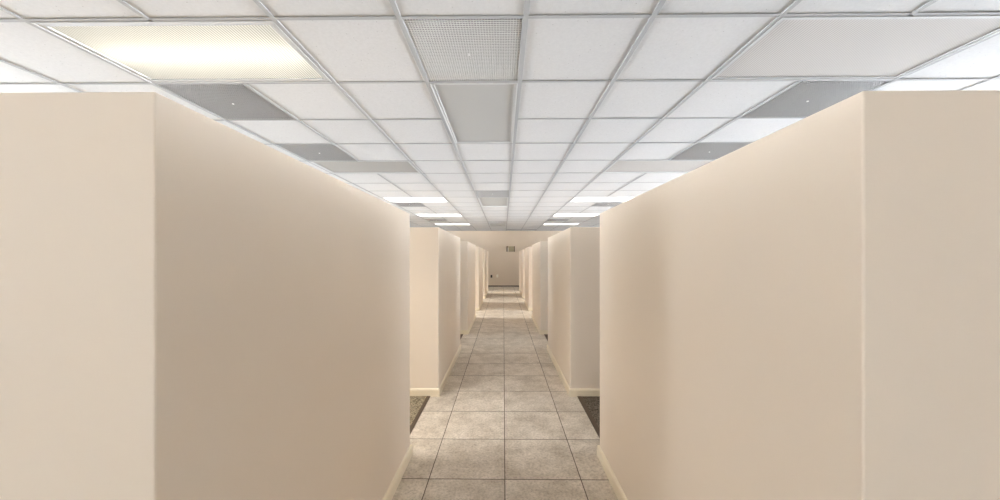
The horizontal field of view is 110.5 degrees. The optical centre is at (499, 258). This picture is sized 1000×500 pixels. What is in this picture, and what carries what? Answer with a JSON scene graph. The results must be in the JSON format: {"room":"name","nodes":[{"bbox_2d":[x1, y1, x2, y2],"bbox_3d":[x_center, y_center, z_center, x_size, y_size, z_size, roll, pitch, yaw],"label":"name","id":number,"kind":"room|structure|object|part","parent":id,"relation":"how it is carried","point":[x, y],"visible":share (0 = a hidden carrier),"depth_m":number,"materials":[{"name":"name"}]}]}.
{"room":"open-plan office","nodes":[
{"label":"open-plan office","id":0,"kind":"room"},
{"bbox_2d":[410,334,460,425],"bbox_3d":[-4.767,1.213,4.718,8.338,0.104,19.460,0,0,1],"label":"floor","id":1,"kind":"structure","parent":0,"point":[416,402],"depth_m":2.76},
{"bbox_2d":[0,90,999,499],"bbox_3d":[0.072,0.450,6.405,5.844,1.430,11.749,0,0,1],"label":"wall","id":2,"kind":"structure","parent":1,"relation":"on","point":[192,308],"depth_m":0.64,"materials":[{"name":"beige paint"}]},
{"bbox_3d":[-1.711,1.132,1.637,2.376,0.066,2.178,0,0,1],"label":"baseboard","id":3,"kind":"part","parent":2,"relation":"part of","materials":[{"name":"beige paint"}]},
{"bbox_3d":[-1.686,1.132,4.028,2.376,0.066,2.178,0,0,1],"label":"baseboard","id":4,"kind":"part","parent":2,"relation":"part of","materials":[{"name":"beige paint"}]},
{"bbox_2d":[410,286,488,433],"bbox_3d":[-0.584,1.210,4.676,0.028,0.100,19.460,0,0,1],"label":"trim","id":5,"kind":"structure","parent":2,"relation":"attached to","point":[415,420],"depth_m":2.60,"materials":[{"name":"brown"}]},
{"bbox_3d":[-1.662,1.132,6.419,2.376,0.066,2.178,0,0,1],"label":"baseboard","id":6,"kind":"part","parent":2,"relation":"part of","materials":[{"name":"beige paint"}]},
{"bbox_3d":[1.806,1.132,6.392,2.376,0.066,2.178,0,0,1],"label":"baseboard","id":7,"kind":"part","parent":2,"relation":"part of","materials":[{"name":"beige paint"}]},
{"bbox_2d":[544,334,599,437],"bbox_3d":[0.685,1.210,4.663,0.032,0.100,19.460,0,0,1],"label":"trim","id":8,"kind":"structure","parent":2,"relation":"attached to","point":[581,400],"depth_m":2.57,"materials":[{"name":"brown"}]},
{"bbox_3d":[1.781,1.132,4.001,2.376,0.066,2.178,0,0,1],"label":"baseboard","id":9,"kind":"part","parent":2,"relation":"part of","materials":[{"name":"beige paint"}]},
{"bbox_3d":[1.757,1.132,1.610,2.376,0.066,2.178,0,0,1],"label":"baseboard","id":10,"kind":"part","parent":2,"relation":"part of","materials":[{"name":"beige paint"}]},
{"bbox_2d":[487,251,519,290],"bbox_3d":[0.134,0.450,12.560,5.844,1.430,0.148,0,0,1],"label":"wall","id":11,"kind":"structure","parent":1,"relation":"on","point":[487,251],"depth_m":12.50,"materials":[{"name":"beige paint"}]},
{"bbox_3d":[-1.600,0.450,12.573,2.350,1.430,0.115,0,0,1],"label":"wall panel","id":12,"kind":"part","parent":11,"relation":"part of","materials":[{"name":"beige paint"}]},
{"bbox_2d":[0,0,999,230],"bbox_3d":[-0.149,-1.160,4.672,17.598,0.020,19.460,0,0,1],"label":"ceiling","id":13,"kind":"structure","parent":0,"point":[602,83],"depth_m":2.29,"materials":[{"name":"white tile"}]},
{"bbox_2d":[30,20,330,82],"bbox_3d":[-1.691,-1.208,1.976,1.187,0.120,0.583,0,0,1],"label":"ceiling light","id":14,"kind":"object","parent":13,"relation":"attached to","point":[152,51],"visible":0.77,"depth_m":1.93,"materials":[{"name":"white plastic"}]},
{"bbox_2d":[158,84,293,118],"bbox_3d":[-1.988,-1.253,2.585,0.581,0.210,0.583,0,0,1],"label":"ceiling vent","id":15,"kind":"object","parent":13,"relation":"in","point":[227,101],"visible":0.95,"depth_m":2.54,"materials":[{"name":"grey metal"}]},
{"bbox_2d":[278,144,354,160],"bbox_3d":[-1.976,-1.253,3.797,0.581,0.210,0.583,0,0,1],"label":"ceiling vent","id":16,"kind":"object","parent":13,"relation":"in","point":[329,152],"visible":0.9,"depth_m":3.78,"materials":[{"name":"grey metal"}]},
{"bbox_2d":[309,160,419,173],"bbox_3d":[-1.667,-1.208,4.400,1.187,0.120,0.583,0,0,1],"label":"ceiling light","id":17,"kind":"object","parent":13,"relation":"attached to","point":[335,167],"visible":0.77,"depth_m":4.41,"materials":[{"name":"grey plastic"}]},
{"bbox_2d":[394,203,425,206],"bbox_3d":[-1.939,-1.253,7.433,0.581,0.210,0.583,0,0,1],"label":"ceiling vent","id":18,"kind":"object","parent":13,"relation":"in","point":[398,204],"visible":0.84,"depth_m":7.43,"materials":[{"name":"grey metal"}]},
{"bbox_2d":[381,197,447,202],"bbox_3d":[-1.642,-1.208,6.824,1.187,0.120,0.583,0,0,1],"label":"ceiling light","id":19,"kind":"object","parent":13,"relation":"attached to","point":[390,199],"visible":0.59,"depth_m":6.82,"materials":[{"name":"white plastic"}]},
{"bbox_2d":[426,219,446,220],"bbox_3d":[-1.909,-1.253,10.463,0.581,0.210,0.583,0,0,1],"label":"ceiling vent","id":20,"kind":"object","parent":13,"relation":"in","point":[426,219],"visible":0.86,"depth_m":10.40,"materials":[{"name":"grey metal"}]},
{"bbox_2d":[415,214,462,216],"bbox_3d":[-1.618,-1.208,9.248,1.187,0.120,0.583,0,0,1],"label":"ceiling light","id":21,"kind":"object","parent":13,"relation":"attached to","point":[419,215],"visible":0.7,"depth_m":9.35,"materials":[{"name":"white plastic"}]},
{"bbox_2d":[433,223,469,224],"bbox_3d":[-1.593,-1.208,11.672,1.187,0.120,0.583,0,0,1],"label":"ceiling light","id":22,"kind":"object","parent":13,"relation":"attached to","point":[433,223],"visible":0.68,"depth_m":11.49,"materials":[{"name":"white plastic"}]},
{"bbox_2d":[403,19,522,80],"bbox_3d":[-0.176,-1.253,1.961,0.581,0.210,0.583,0,0,1],"label":"ceiling vent","id":23,"kind":"object","parent":13,"relation":"in","point":[446,49],"visible":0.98,"depth_m":1.97,"materials":[{"name":"grey metal"}]},
{"bbox_2d":[429,80,517,143],"bbox_3d":[-0.167,-1.208,2.870,0.581,0.120,1.189,0,0,1],"label":"ceiling light","id":24,"kind":"object","parent":13,"relation":"attached to","point":[473,113],"visible":0.84,"depth_m":2.71,"materials":[{"name":"grey plastic"}]},
{"bbox_2d":[475,191,508,196],"bbox_3d":[-0.133,-1.253,6.203,0.581,0.210,0.583,0,0,1],"label":"ceiling vent","id":25,"kind":"object","parent":13,"relation":"in","point":[479,193],"visible":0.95,"depth_m":6.17,"materials":[{"name":"grey metal"}]},
{"bbox_2d":[478,197,508,206],"bbox_3d":[-0.124,-1.208,7.112,0.581,0.120,1.189,0,0,1],"label":"ceiling light","id":26,"kind":"object","parent":13,"relation":"attached to","point":[484,201],"visible":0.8,"depth_m":7.05,"materials":[{"name":"grey plastic"}]},
{"bbox_2d":[489,223,505,226],"bbox_3d":[-0.075,-1.208,11.959,0.581,0.120,1.189,0,0,1],"label":"ceiling light","id":27,"kind":"object","parent":13,"relation":"attached to","point":[490,224],"visible":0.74,"depth_m":11.81,"materials":[{"name":"grey plastic"}]},
{"bbox_2d":[488,221,506,222],"bbox_3d":[-0.085,-1.253,11.050,0.581,0.210,0.583,0,0,1],"label":"ceiling vent","id":28,"kind":"object","parent":13,"relation":"in","point":[488,221],"visible":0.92,"depth_m":10.84,"materials":[{"name":"grey metal"}]},
{"bbox_2d":[548,219,567,220],"bbox_3d":[1.727,-1.253,10.426,0.581,0.210,0.583,0,0,1],"label":"ceiling vent","id":29,"kind":"object","parent":13,"relation":"in","point":[549,219],"visible":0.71,"depth_m":10.28,"materials":[{"name":"grey metal"}]},
{"bbox_2d":[543,223,579,224],"bbox_3d":[2.042,-1.208,11.635,1.187,0.120,0.583,0,0,1],"label":"ceiling light","id":30,"kind":"object","parent":13,"relation":"attached to","point":[544,223],"visible":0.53,"depth_m":11.49,"materials":[{"name":"white plastic"}]},
{"bbox_2d":[552,213,599,216],"bbox_3d":[2.018,-1.208,9.211,1.187,0.120,0.583,0,0,1],"label":"ceiling light","id":31,"kind":"object","parent":13,"relation":"attached to","point":[585,214],"visible":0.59,"depth_m":9.35,"materials":[{"name":"white plastic"}]},
{"bbox_2d":[570,197,633,201],"bbox_3d":[1.994,-1.208,6.787,1.187,0.120,0.583,0,0,1],"label":"ceiling light","id":32,"kind":"object","parent":13,"relation":"attached to","point":[575,199],"visible":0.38,"depth_m":6.82,"materials":[{"name":"white plastic"}]},
{"bbox_2d":[593,202,623,205],"bbox_3d":[2.303,-1.253,7.390,0.581,0.210,0.583,0,0,1],"label":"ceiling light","id":33,"kind":"object","parent":13,"relation":"in","point":[598,203],"visible":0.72,"depth_m":7.29,"materials":[{"name":"grey"}]},
{"bbox_2d":[603,159,715,172],"bbox_3d":[1.969,-1.208,4.363,1.187,0.120,0.583,0,0,1],"label":"ceiling light","id":34,"kind":"object","parent":13,"relation":"attached to","point":[643,166],"visible":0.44,"depth_m":4.37,"materials":[{"name":"grey plastic"}]},
{"bbox_2d":[670,143,749,159],"bbox_3d":[2.266,-1.253,3.754,0.581,0.210,0.583,0,0,1],"label":"ceiling vent","id":35,"kind":"object","parent":13,"relation":"in","point":[700,151],"visible":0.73,"depth_m":3.74,"materials":[{"name":"grey metal"}]},
{"bbox_3d":[2.266,-1.161,3.754,0.581,0.014,0.583,0,0,1],"label":"frame","id":36,"kind":"part","parent":35,"relation":"part of","materials":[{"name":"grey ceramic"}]},
{"bbox_2d":[743,81,889,116],"bbox_3d":[2.254,-1.253,2.542,0.581,0.210,0.583,0,0,1],"label":"ceiling vent","id":37,"kind":"object","parent":13,"relation":"in","point":[806,98],"visible":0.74,"depth_m":2.49,"materials":[{"name":"grey metal"}]},
{"bbox_2d":[711,15,999,79],"bbox_3d":[1.945,-1.208,1.940,1.187,0.120,0.583,0,0,1],"label":"ceiling light","id":38,"kind":"object","parent":13,"relation":"attached to","point":[848,47],"visible":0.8,"depth_m":1.90,"materials":[{"name":"white plastic"}]},
{"bbox_2d":[447,231,560,286],"bbox_3d":[-0.050,-0.144,14.476,17.874,2.619,0.150,0,0,1],"label":"wall","id":39,"kind":"structure","parent":0,"point":[502,263],"depth_m":14.40,"materials":[{"name":"beige paint"}]},
{"bbox_2d":[488,285,518,286],"bbox_3d":[-0.051,1.141,14.395,17.574,0.041,0.012,0,0,1],"label":"baseboard","id":40,"kind":"structure","parent":39,"relation":"attached to","point":[488,285],"depth_m":14.40,"materials":[{"name":"brown"}]},
{"bbox_2d":[507,246,514,251],"bbox_3d":[0.441,-0.399,14.359,0.337,0.237,0.075,0,0,1],"label":"wall sign","id":41,"kind":"object","parent":39,"relation":"attached to","point":[509,248],"visible":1,"depth_m":14.34,"materials":[{"name":"beige"}]},
{"bbox_2d":[392,287,617,499],"bbox_3d":[0.050,1.215,4.670,1.239,0.100,19.460,0,0,1],"label":"floor","id":42,"kind":"structure","parent":0,"point":[504,424],"depth_m":2.38,"materials":[{"name":"tile"}]},
{"bbox_2d":[546,334,599,428],"bbox_3d":[4.669,1.213,4.623,7.937,0.104,19.460,0,0,1],"label":"floor","id":43,"kind":"structure","parent":0,"point":[592,402],"depth_m":2.74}
]}

